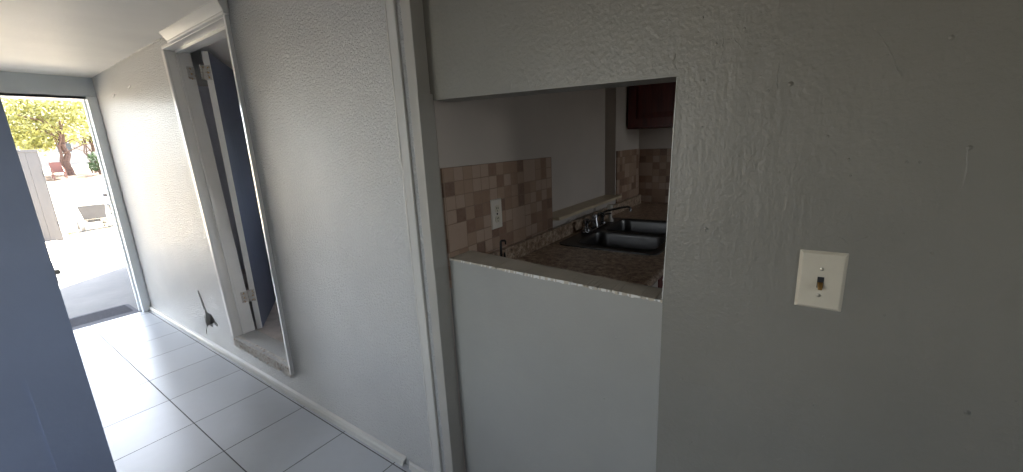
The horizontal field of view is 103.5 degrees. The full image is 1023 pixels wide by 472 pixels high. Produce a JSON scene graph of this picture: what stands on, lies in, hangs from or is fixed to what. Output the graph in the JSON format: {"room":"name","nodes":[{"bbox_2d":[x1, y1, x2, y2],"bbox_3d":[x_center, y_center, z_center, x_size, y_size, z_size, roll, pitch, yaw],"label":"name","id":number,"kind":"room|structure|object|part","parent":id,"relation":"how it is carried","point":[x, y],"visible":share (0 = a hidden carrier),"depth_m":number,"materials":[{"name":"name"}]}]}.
{"room":"entry hallway","nodes":[
{"label":"entry hallway","id":0,"kind":"room"},
{"bbox_2d":[0,71,95,98],"bbox_3d":[-4.171,-0.167,3.166,0.150,2.192,1.850,6,16,34],"label":"wall","id":1,"kind":"structure","parent":0,"point":[11,83],"depth_m":3.33,"materials":[{"name":"paint"}]},
{"bbox_2d":[0,93,150,311],"bbox_3d":[-4.007,-0.145,3.415,0.182,2.024,1.074,6,16,34],"label":"trim","id":2,"kind":"structure","parent":1,"relation":"attached to","point":[91,106],"depth_m":3.73,"materials":[{"name":"paint"}]},
{"bbox_2d":[72,310,141,329],"bbox_3d":[-3.973,0.873,3.644,0.120,0.058,0.965,6,16,34],"label":"threshold","id":3,"kind":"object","parent":1,"relation":"attached to","point":[135,311],"depth_m":3.82,"materials":[{"name":"metal"}]},
{"bbox_2d":[0,0,232,86],"bbox_3d":[-0.820,-1.064,1.279,7.620,0.100,4.980,6,16,34],"label":"ceiling","id":4,"kind":"structure","parent":0,"point":[75,38],"depth_m":2.33,"materials":[{"name":"paint"}]},
{"bbox_2d":[198,86,244,268],"bbox_3d":[-1.509,-0.344,3.406,4.155,2.180,1.560,6,16,34],"label":"wall","id":5,"kind":"structure","parent":0,"point":[203,90],"depth_m":4.37,"materials":[{"name":"paint"}]},
{"bbox_2d":[73,311,411,471],"bbox_3d":[-1.355,1.391,0.894,7.385,0.100,2.700,6,16,34],"label":"floor","id":6,"kind":"structure","parent":0,"point":[166,400],"depth_m":2.33,"materials":[{"name":"tile"}]},
{"bbox_2d":[241,269,283,342],"bbox_3d":[-1.440,0.634,3.612,3.970,0.178,1.560,6,16,34],"label":"floor","id":7,"kind":"structure","parent":0,"point":[272,326],"depth_m":3.12,"materials":[{"name":"grey tile"}]},
{"bbox_2d":[433,86,638,471],"bbox_3d":[0.357,-0.195,2.361,0.115,2.182,2.237,6,16,34],"label":"wall","id":8,"kind":"structure","parent":0,"point":[484,131],"depth_m":1.69,"materials":[{"name":"paint"}]},
{"bbox_2d":[416,93,446,269],"bbox_3d":[-0.265,-0.172,1.351,0.009,0.582,0.066,6,16,34],"label":"trim","id":9,"kind":"structure","parent":8,"relation":"attached to","point":[425,107],"depth_m":1.34,"materials":[{"name":"paint"}]},
{"bbox_2d":[400,0,464,471],"bbox_3d":[-0.271,0.051,1.412,0.042,2.182,0.055,6,16,34],"label":"trim","id":10,"kind":"structure","parent":8,"relation":"attached to","point":[411,10],"depth_m":1.42,"materials":[{"name":"paint"}]},
{"bbox_2d":[440,157,552,287],"bbox_3d":[-0.015,-0.099,1.725,0.009,0.432,0.760,6,16,34],"label":"tile backsplash","id":11,"kind":"structure","parent":8,"relation":"attached to","point":[524,187],"depth_m":1.63,"materials":[{"name":"tile"}]},
{"bbox_2d":[490,198,501,229],"bbox_3d":[-0.059,-0.090,1.647,0.009,0.121,0.069,6,16,34],"label":"wall outlet","id":12,"kind":"object","parent":11,"relation":"attached to","point":[496,209],"visible":1,"depth_m":1.64,"materials":[{"name":"white plastic"}]},
{"bbox_2d":[495,215,499,222],"bbox_3d":[-0.057,-0.070,1.650,0.004,0.029,0.029,6,16,34],"label":"receptacle","id":13,"kind":"object","parent":12,"relation":"attached to","point":[497,217],"depth_m":1.65,"materials":[{"name":"grey plastic"}]},
{"bbox_2d":[495,205,499,212],"bbox_3d":[-0.059,-0.111,1.641,0.004,0.029,0.029,6,16,34],"label":"receptacle","id":14,"kind":"object","parent":12,"relation":"attached to","point":[497,207],"depth_m":1.64,"materials":[{"name":"grey plastic"}]},
{"bbox_2d":[549,88,621,220],"bbox_3d":[0.410,-0.666,2.318,0.155,1.006,0.894,6,16,34],"label":"window","id":15,"kind":"structure","parent":8,"relation":"in","point":[576,118],"depth_m":2.37,"materials":[{"name":"paint"}]},
{"bbox_3d":[0.448,-0.182,2.417,0.118,0.017,0.894,6,16,34],"label":"sill","id":16,"kind":"part","parent":15,"relation":"part of","materials":[{"name":"paint"}]},
{"bbox_2d":[616,149,639,202],"bbox_3d":[0.850,-0.411,2.933,0.009,0.425,0.476,6,16,34],"label":"tile backsplash","id":17,"kind":"structure","parent":8,"relation":"attached to","point":[627,161],"depth_m":2.90,"materials":[{"name":"tile"}]},
{"bbox_2d":[92,0,1022,471],"bbox_3d":[-0.645,0.000,1.807,7.500,2.242,0.142,6,16,34],"label":"wall","id":18,"kind":"structure","parent":0,"point":[885,134],"depth_m":0.97,"materials":[{"name":"paint"}]},
{"bbox_2d":[97,39,160,74],"bbox_3d":[-2.851,-1.293,2.958,1.650,0.014,0.012,6,16,34],"label":"trim","id":19,"kind":"structure","parent":18,"relation":"attached to","point":[158,39],"depth_m":2.74,"materials":[{"name":"white paint"}]},
{"bbox_2d":[159,0,228,43],"bbox_3d":[-1.725,-1.138,2.167,0.836,0.064,0.048,6,16,34],"label":"trim","id":20,"kind":"structure","parent":18,"relation":"attached to","point":[213,10],"depth_m":2.10,"materials":[{"name":"white paint"}]},
{"bbox_2d":[161,17,226,52],"bbox_3d":[-1.742,-1.133,2.294,0.948,0.034,0.148,6,16,34],"label":"trim","id":21,"kind":"structure","parent":18,"relation":"attached to","point":[215,31],"depth_m":2.31,"materials":[{"name":"white paint"}]},
{"bbox_2d":[197,291,207,329],"bbox_3d":[-2.395,0.576,3.120,0.108,0.320,0.007,6,16,34],"label":"trim","id":22,"kind":"structure","parent":18,"relation":"attached to","point":[205,323],"depth_m":3.13,"materials":[{"name":"paint"}]},
{"bbox_2d":[161,50,254,336],"bbox_3d":[-2.038,-0.236,2.743,0.193,1.913,0.142,6,16,34],"label":"trim","id":23,"kind":"structure","parent":18,"relation":"attached to","point":[184,90],"depth_m":2.71,"materials":[{"name":"white paint"}]},
{"bbox_2d":[186,51,275,328],"bbox_3d":[-2.100,-0.304,3.081,0.146,1.925,0.771,-8,14,-21],"label":"door","id":24,"kind":"structure","parent":18,"relation":"in","point":[220,78],"depth_m":2.95,"materials":[{"name":"paint"}]},
{"bbox_2d":[223,15,294,374],"bbox_3d":[-1.311,-0.173,2.228,0.022,2.010,0.159,6,16,34],"label":"trim","id":25,"kind":"structure","parent":18,"relation":"attached to","point":[225,17],"depth_m":2.14,"materials":[{"name":"paint"}]},
{"bbox_2d":[233,336,293,376],"bbox_3d":[-1.628,0.786,2.643,0.813,0.077,0.040,6,16,34],"label":"trim","id":26,"kind":"structure","parent":18,"relation":"attached to","point":[275,364],"depth_m":2.61,"materials":[{"name":"paint"}]},
{"bbox_2d":[149,306,427,471],"bbox_3d":[-1.909,0.898,2.848,4.110,0.048,0.020,6,16,34],"label":"baseboard","id":27,"kind":"structure","parent":18,"relation":"attached to","point":[379,446],"depth_m":2.36,"materials":[{"name":"paint"}]},
{"bbox_2d":[384,0,442,471],"bbox_3d":[-0.361,0.031,1.518,0.042,2.182,0.014,6,16,34],"label":"trim","id":28,"kind":"structure","parent":18,"relation":"attached to","point":[391,6],"depth_m":1.49,"materials":[{"name":"paint"}]},
{"bbox_2d":[449,250,662,302],"bbox_3d":[0.110,0.123,1.286,0.750,0.048,0.124,6,16,34],"label":"trim","id":29,"kind":"structure","parent":18,"relation":"on","point":[534,270],"depth_m":1.23,"materials":[{"name":"paint"}]},
{"bbox_2d":[662,78,676,298],"bbox_3d":[0.376,-0.097,0.961,0.014,0.530,0.003,6,16,34],"label":"trim","id":30,"kind":"structure","parent":18,"relation":"attached to","point":[676,78],"depth_m":0.96,"materials":[{"name":"white paint"}]},
{"bbox_2d":[794,249,848,311],"bbox_3d":[0.628,0.093,0.818,0.078,0.123,0.022,6,16,34],"label":"light switch","id":31,"kind":"object","parent":18,"relation":"attached to","point":[821,277],"visible":1,"depth_m":0.82,"materials":[{"name":"beige plastic"}]},
{"bbox_2d":[639,128,672,148],"bbox_3d":[2.326,-0.269,2.275,3.200,2.182,0.100,6,16,34],"label":"wall","id":32,"kind":"structure","parent":0,"point":[658,138],"depth_m":2.99,"materials":[{"name":"paint"}]},
{"bbox_2d":[628,82,675,128],"bbox_3d":[1.205,-1.063,2.620,0.812,0.669,0.297,6,16,34],"label":"upper cabinet","id":33,"kind":"object","parent":32,"relation":"attached to","point":[650,106],"visible":0.2,"depth_m":2.69,"materials":[{"name":"red wood"}]},
{"bbox_2d":[639,148,671,203],"bbox_3d":[1.763,-0.372,2.582,1.890,0.420,0.009,6,16,34],"label":"tile backsplash","id":34,"kind":"structure","parent":32,"relation":"attached to","point":[654,164],"depth_m":3.04,"materials":[{"name":"brown tile"}]},
{"bbox_3d":[1.770,1.065,1.676,3.200,0.100,2.240,6,16,34],"label":"floor","id":35,"kind":"structure","parent":0,"visible":0},
{"bbox_2d":[658,276,662,287],"bbox_3d":[0.684,0.466,2.248,0.586,0.915,0.920,6,16,34],"label":"base cabinet","id":36,"kind":"object","parent":35,"relation":"on","point":[660,281],"visible":0.02,"depth_m":1.68,"materials":[{"name":"red wood"}]},
{"bbox_2d":[490,195,667,285],"bbox_3d":[0.665,-0.037,2.175,0.608,0.101,2.028,6,16,34],"label":"countertop","id":37,"kind":"structure","parent":36,"relation":"on","point":[544,248],"depth_m":1.76,"materials":[{"name":"stone"}]},
{"bbox_2d":[500,239,505,256],"bbox_3d":[-0.041,0.076,1.609,0.044,0.124,0.043,-2,13,3],"label":"rod","id":38,"kind":"object","parent":37,"relation":"on","point":[504,240],"visible":0.53,"depth_m":1.60,"materials":[{"name":"black metal"}]},
{"bbox_2d":[581,206,631,232],"bbox_3d":[0.528,-0.095,2.219,0.198,0.124,0.270,6,16,34],"label":"faucet","id":39,"kind":"object","parent":37,"relation":"on","point":[594,225],"visible":1,"depth_m":2.25,"materials":[{"name":"silver metal"}]},
{"bbox_3d":[0.421,-0.061,2.167,0.080,0.067,0.040,6,16,34],"label":"handle","id":40,"kind":"part","parent":39,"relation":"part of","materials":[{"name":"silver metal"}]},
{"bbox_3d":[0.469,-0.049,2.274,0.044,0.014,0.270,6,16,34],"label":"plate","id":41,"kind":"part","parent":39,"relation":"part of","materials":[{"name":"silver metal"}]},
{"bbox_3d":[0.546,-0.107,2.341,0.080,0.067,0.040,6,16,34],"label":"handle","id":42,"kind":"part","parent":39,"relation":"part of","materials":[{"name":"silver metal"}]},
{"bbox_3d":[0.566,-0.133,2.252,0.210,0.070,0.018,-2,13,1],"label":"spout","id":43,"kind":"part","parent":39,"relation":"part of","materials":[{"name":"silver metal"}]},
{"bbox_2d":[559,218,666,254],"bbox_3d":[0.638,0.065,2.163,0.485,0.182,0.760,6,16,34],"label":"sink","id":44,"kind":"object","parent":37,"relation":"in","point":[625,235],"visible":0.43,"depth_m":2.12,"materials":[{"name":"silver metal"}]},
{"bbox_2d":[607,204,613,221],"bbox_3d":[0.600,-0.142,2.451,0.044,0.105,0.044,6,16,34],"label":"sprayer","id":45,"kind":"object","parent":44,"relation":"on","point":[609,206],"visible":0.87,"depth_m":2.44,"materials":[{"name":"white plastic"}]},
{"bbox_3d":[0.550,0.106,1.998,0.387,0.182,0.302,6,16,34],"label":"bowl","id":46,"kind":"part","parent":44,"relation":"part of","materials":[{"name":"silver metal"}]},
{"bbox_3d":[0.755,0.032,2.284,0.387,0.182,0.342,6,16,34],"label":"bowl","id":47,"kind":"part","parent":44,"relation":"part of","materials":[{"name":"silver metal"}]},
{"bbox_3d":[-3.340,0.173,1.496,3.460,2.192,0.100,6,16,34],"label":"wall","id":48,"kind":"structure","parent":0,"visible":0},
{"bbox_2d":[0,98,116,471],"bbox_3d":[-1.615,0.295,0.911,0.049,2.028,0.855,6,16,34],"label":"door","id":49,"kind":"structure","parent":48,"relation":"in","point":[50,421],"depth_m":1.19,"materials":[{"name":"blue paint"}]},
{"label":"outside","id":50,"kind":"structure","parent":0,"visible":0},
{"bbox_2d":[42,164,123,266],"bbox_3d":[-32.220,-4.748,28.141,74.500,2.776,70.000,6,16,34],"label":"ground","id":51,"kind":"structure","parent":50,"point":[96,244],"depth_m":9.30,"materials":[{"name":"white concrete"}]},
{"bbox_2d":[4,99,64,155],"bbox_3d":[-32.089,-7.144,24.812,3.789,6.988,6.351,6,16,34],"label":"leafy tree","id":52,"kind":"object","parent":51,"relation":"on","point":[42,149],"visible":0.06,"depth_m":26.09,"materials":[{"name":"green plant"}]},
{"bbox_2d":[17,150,63,241],"bbox_3d":[-9.614,-0.678,7.613,0.115,1.822,1.230,6,16,34],"label":"privacy screen","id":53,"kind":"object","parent":51,"relation":"on","point":[30,161],"visible":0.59,"depth_m":7.96,"materials":[{"name":"grey paint"}]},
{"bbox_3d":[-9.629,-1.538,7.399,0.050,0.050,1.230,6,16,34],"label":"rail","id":54,"kind":"part","parent":53,"relation":"part of","materials":[{"name":"grey paint"}]},
{"bbox_3d":[-9.300,-0.782,8.084,0.080,1.787,0.080,6,16,34],"label":"post","id":55,"kind":"part","parent":53,"relation":"part of","materials":[{"name":"grey paint"}]},
{"bbox_2d":[1,98,92,175],"bbox_3d":[-25.839,-6.446,22.097,5.016,6.771,4.051,-5,13,-11],"label":"leafy tree","id":56,"kind":"object","parent":51,"relation":"on","point":[31,110],"visible":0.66,"depth_m":21.96,"materials":[{"name":"green plant"}]},
{"bbox_2d":[16,131,91,165],"bbox_3d":[-39.874,-8.005,35.984,6.500,3.700,10.700,6,16,34],"label":"house","id":57,"kind":"structure","parent":51,"relation":"on","point":[74,161],"depth_m":34.48,"materials":[{"name":"paint"}]},
{"bbox_3d":[-37.824,-7.419,34.102,0.025,0.880,0.880,6,16,34],"label":"pane","id":58,"kind":"part","parent":57,"relation":"part of","materials":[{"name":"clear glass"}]},
{"bbox_2d":[49,162,67,179],"bbox_3d":[-24.361,-3.483,21.644,0.650,0.950,0.520,6,16,34],"label":"chair","id":59,"kind":"object","parent":51,"relation":"on","point":[55,167],"visible":0.94,"depth_m":21.67,"materials":[{"name":"red plastic"}]},
{"bbox_3d":[-24.554,-3.698,21.727,0.202,0.550,0.498,6,16,34],"label":"backrest","id":60,"kind":"part","parent":59,"relation":"part of","materials":[{"name":"red plastic"}]},
{"bbox_2d":[38,152,89,170],"bbox_3d":[-28.483,-5.109,27.758,0.059,1.402,10.046,6,16,34],"label":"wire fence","id":61,"kind":"object","parent":51,"relation":"on","point":[47,154],"visible":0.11,"depth_m":26.02,"materials":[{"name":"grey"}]},
{"bbox_2d":[36,99,100,172],"bbox_3d":[-26.985,-7.397,26.043,3.705,6.701,5.092,6,16,34],"label":"leafy tree","id":62,"kind":"object","parent":51,"relation":"on","point":[89,136],"visible":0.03,"depth_m":25.55,"materials":[{"name":"green plant"}]},
{"bbox_2d":[45,173,102,181],"bbox_3d":[-25.224,-3.490,23.655,7.008,0.384,9.559,6,16,34],"label":"leaf litter","id":63,"kind":"object","parent":51,"relation":"on","point":[59,177],"visible":0.28,"depth_m":22.44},
{"bbox_2d":[65,197,111,230],"bbox_3d":[-10.008,-0.556,9.556,0.946,0.762,0.580,6,16,34],"label":"cart","id":64,"kind":"object","parent":51,"relation":"on","point":[88,211],"visible":0.98,"depth_m":9.36,"materials":[{"name":"white paint"}]},
{"bbox_3d":[-9.705,-0.804,9.232,0.127,0.165,0.353,6,16,34],"label":"push handle","id":65,"kind":"part","parent":64,"relation":"part of","materials":[{"name":"white paint"}]},
{"bbox_2d":[68,203,106,219],"bbox_3d":[-10.031,-0.593,9.563,0.824,0.340,0.514,6,16,34],"label":"tub","id":66,"kind":"object","parent":64,"relation":"in","point":[83,211],"depth_m":9.32,"materials":[{"name":"white paint"}]},
{"bbox_2d":[67,224,115,234],"bbox_3d":[-9.455,-0.175,9.219,0.248,0.089,0.966,6,16,34],"label":"rake","id":67,"kind":"object","parent":51,"relation":"on","point":[115,224],"visible":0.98,"depth_m":9.14,"materials":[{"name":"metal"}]},
{"bbox_2d":[86,151,101,173],"bbox_3d":[-23.971,-4.167,23.397,0.947,1.529,0.938,-9,14,-27],"label":"shrub","id":68,"kind":"object","parent":51,"relation":"on","point":[94,165],"visible":0.6,"depth_m":23.09,"materials":[{"name":"green plant"}]},
{"bbox_2d":[101,192,115,226],"bbox_3d":[-9.636,-0.655,9.791,0.442,0.832,0.287,6,16,34],"label":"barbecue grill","id":69,"kind":"object","parent":51,"relation":"on","point":[104,194],"visible":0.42,"depth_m":9.68,"materials":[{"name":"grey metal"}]},
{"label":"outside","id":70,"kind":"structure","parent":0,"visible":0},
{"bbox_2d":[54,255,137,317],"bbox_3d":[-5.508,0.794,4.784,3.700,0.200,9.000,6,16,34],"label":"patio","id":71,"kind":"structure","parent":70,"point":[91,286],"depth_m":5.03,"materials":[{"name":"concrete"}]},
{"bbox_2d":[69,304,136,326],"bbox_3d":[-4.190,0.839,3.810,0.410,0.020,0.935,6,16,34],"label":"doormat","id":72,"kind":"object","parent":71,"relation":"on","point":[121,309],"visible":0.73,"depth_m":4.00,"materials":[{"name":"fabric"}]}
]}

